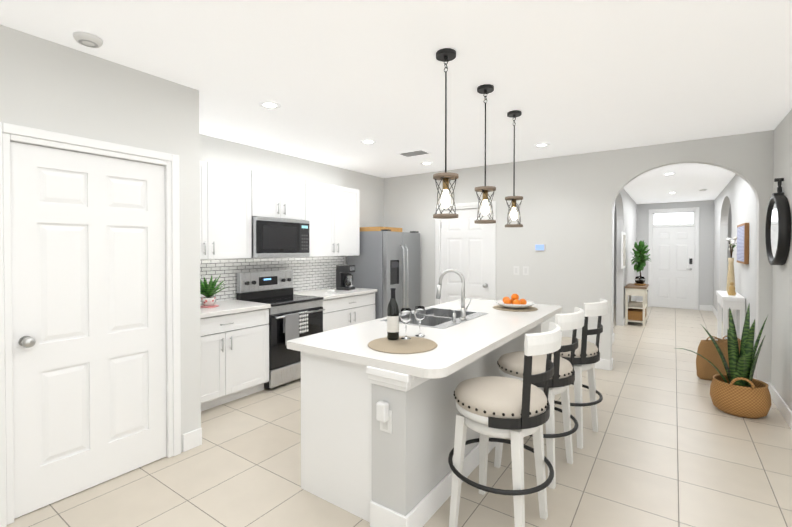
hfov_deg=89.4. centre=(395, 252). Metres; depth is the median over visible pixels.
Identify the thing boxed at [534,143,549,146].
recessed light
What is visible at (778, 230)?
round mirror
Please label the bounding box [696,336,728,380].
basket
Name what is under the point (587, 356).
bar stool
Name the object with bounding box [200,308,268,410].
base cabinet
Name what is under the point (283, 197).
upper cabinet
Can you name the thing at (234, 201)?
upper cabinet
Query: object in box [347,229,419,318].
refrigerator
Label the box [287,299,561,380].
island countertop
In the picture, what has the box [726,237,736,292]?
decorative vase
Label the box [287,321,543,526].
kitchen island
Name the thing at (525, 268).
switch plate
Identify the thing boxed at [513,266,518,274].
switch plate
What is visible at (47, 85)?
wall
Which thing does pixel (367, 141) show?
recessed light
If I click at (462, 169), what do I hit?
wall
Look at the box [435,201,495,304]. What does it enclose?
door frame
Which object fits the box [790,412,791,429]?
baseboard
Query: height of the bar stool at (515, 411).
1.095 m
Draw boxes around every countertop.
[200,300,270,319]
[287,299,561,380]
[293,288,375,299]
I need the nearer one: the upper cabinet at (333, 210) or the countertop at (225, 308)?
the countertop at (225, 308)
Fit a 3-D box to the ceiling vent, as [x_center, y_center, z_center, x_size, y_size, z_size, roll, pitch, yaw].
[0.228,-1.249,5.045,0.380,0.012,0.240,0,1,35]
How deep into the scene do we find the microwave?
4.54 m
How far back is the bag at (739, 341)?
4.56 m
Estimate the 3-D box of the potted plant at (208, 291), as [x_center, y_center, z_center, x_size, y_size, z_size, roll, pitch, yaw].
[-1.845,0.381,3.973,0.447,0.312,0.415,0,1,35]
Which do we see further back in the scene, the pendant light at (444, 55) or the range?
the range
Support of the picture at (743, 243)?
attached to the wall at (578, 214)
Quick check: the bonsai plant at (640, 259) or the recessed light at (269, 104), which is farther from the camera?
the bonsai plant at (640, 259)
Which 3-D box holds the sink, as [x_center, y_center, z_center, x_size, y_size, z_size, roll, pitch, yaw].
[0.347,0.643,3.389,0.574,0.204,0.844,0,1,35]
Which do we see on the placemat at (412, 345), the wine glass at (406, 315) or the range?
the wine glass at (406, 315)
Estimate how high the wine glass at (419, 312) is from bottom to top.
0.190 m
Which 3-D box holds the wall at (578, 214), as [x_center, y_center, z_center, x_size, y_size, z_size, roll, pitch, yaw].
[1.778,0.089,5.573,4.980,2.700,0.130,0,1,35]
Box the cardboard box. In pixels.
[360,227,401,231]
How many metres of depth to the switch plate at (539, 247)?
5.36 m
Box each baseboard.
[595,359,612,370]
[712,306,717,317]
[765,382,791,426]
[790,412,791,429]
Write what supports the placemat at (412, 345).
on the island countertop at (457, 346)
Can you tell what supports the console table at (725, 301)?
on the floor
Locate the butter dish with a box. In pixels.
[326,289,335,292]
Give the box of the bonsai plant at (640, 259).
[631,241,649,285]
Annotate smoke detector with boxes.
[73,31,102,47]
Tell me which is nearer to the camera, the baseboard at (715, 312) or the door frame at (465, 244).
the door frame at (465, 244)
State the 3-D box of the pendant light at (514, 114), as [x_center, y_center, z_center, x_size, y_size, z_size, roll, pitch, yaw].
[1.046,-0.732,3.546,0.156,1.010,0.156,0,1,35]
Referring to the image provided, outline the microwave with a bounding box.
[252,217,309,257]
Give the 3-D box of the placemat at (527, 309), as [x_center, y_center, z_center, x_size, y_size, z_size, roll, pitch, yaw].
[1.149,0.535,3.866,0.418,0.007,0.418,0,1,35]
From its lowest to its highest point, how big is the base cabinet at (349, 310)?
0.878 m
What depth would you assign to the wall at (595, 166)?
4.99 m
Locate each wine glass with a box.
[400,308,411,338]
[414,306,424,336]
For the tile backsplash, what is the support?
attached to the wall at (216, 150)
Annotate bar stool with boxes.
[448,322,561,526]
[494,307,584,488]
[552,298,607,448]
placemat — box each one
[368,336,436,353]
[493,305,537,311]
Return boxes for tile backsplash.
[200,256,343,302]
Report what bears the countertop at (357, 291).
on the base cabinet at (349, 310)
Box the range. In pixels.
[236,270,324,388]
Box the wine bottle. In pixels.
[387,288,398,339]
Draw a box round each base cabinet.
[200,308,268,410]
[321,292,374,331]
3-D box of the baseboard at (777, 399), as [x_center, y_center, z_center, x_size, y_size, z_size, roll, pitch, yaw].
[3.539,1.396,3.707,0.040,0.130,0.950,0,1,35]
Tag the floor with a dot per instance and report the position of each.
(668, 444)
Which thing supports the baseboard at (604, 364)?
attached to the wall at (578, 214)
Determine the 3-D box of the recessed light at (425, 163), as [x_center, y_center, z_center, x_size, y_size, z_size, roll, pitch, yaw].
[0.431,-1.257,5.635,0.176,0.007,0.176,0,1,35]
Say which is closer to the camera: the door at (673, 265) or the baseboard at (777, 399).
the baseboard at (777, 399)
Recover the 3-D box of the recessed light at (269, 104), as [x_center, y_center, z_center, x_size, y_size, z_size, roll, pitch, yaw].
[-1.053,-1.231,3.341,0.176,0.007,0.176,0,1,35]
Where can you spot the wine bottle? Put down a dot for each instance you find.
(393, 320)
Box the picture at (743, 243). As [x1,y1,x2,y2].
[737,223,748,263]
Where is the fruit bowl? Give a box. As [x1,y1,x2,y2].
[495,294,534,308]
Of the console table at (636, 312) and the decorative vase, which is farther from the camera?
the console table at (636, 312)
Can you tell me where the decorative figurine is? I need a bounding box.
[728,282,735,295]
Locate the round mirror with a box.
[765,178,790,264]
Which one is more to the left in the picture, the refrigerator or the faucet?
the refrigerator
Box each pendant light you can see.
[433,48,458,218]
[475,84,495,223]
[505,110,522,226]
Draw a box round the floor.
[6,304,791,526]
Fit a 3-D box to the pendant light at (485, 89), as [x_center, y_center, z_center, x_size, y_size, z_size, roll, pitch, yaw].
[0.667,-0.726,2.992,0.156,1.010,0.156,0,1,35]
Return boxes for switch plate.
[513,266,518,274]
[523,266,528,274]
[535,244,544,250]
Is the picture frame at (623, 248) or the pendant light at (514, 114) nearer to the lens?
the pendant light at (514, 114)
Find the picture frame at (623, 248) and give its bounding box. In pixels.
[621,232,625,268]
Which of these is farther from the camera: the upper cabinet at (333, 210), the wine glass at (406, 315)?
the upper cabinet at (333, 210)
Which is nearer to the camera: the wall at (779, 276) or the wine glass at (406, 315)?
the wine glass at (406, 315)
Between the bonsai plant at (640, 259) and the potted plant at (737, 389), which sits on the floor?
the potted plant at (737, 389)
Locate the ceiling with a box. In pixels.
[0,0,791,203]
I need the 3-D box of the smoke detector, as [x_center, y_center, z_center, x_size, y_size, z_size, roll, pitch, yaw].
[-1.752,-1.206,2.281,0.136,0.034,0.136,0,1,35]
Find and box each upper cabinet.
[200,161,259,258]
[260,172,307,220]
[308,180,359,256]
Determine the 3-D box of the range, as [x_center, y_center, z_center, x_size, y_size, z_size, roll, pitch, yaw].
[-1.308,0.828,4.640,0.678,1.205,0.756,0,1,35]
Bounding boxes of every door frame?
[0,122,180,526]
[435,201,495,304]
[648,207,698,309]
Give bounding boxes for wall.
[0,24,203,451]
[204,135,383,301]
[384,130,771,381]
[460,168,463,202]
[584,151,607,358]
[768,192,791,315]
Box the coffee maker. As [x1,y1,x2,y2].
[336,265,354,290]
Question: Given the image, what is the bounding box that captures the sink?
[383,305,482,328]
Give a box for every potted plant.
[200,276,229,307]
[674,304,770,418]
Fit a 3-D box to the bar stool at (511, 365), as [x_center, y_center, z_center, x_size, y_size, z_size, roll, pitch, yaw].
[0.971,0.924,2.762,0.592,1.095,0.559,1,1,40]
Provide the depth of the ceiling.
2.70 m
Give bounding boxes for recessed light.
[259,101,280,108]
[360,139,375,143]
[420,162,432,164]
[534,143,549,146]
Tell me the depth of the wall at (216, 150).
5.37 m
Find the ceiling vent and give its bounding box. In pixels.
[396,149,430,156]
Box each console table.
[625,283,648,326]
[716,290,744,339]
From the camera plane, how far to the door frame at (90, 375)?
2.47 m
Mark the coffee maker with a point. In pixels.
(344, 279)
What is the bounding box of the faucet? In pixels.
[436,269,470,320]

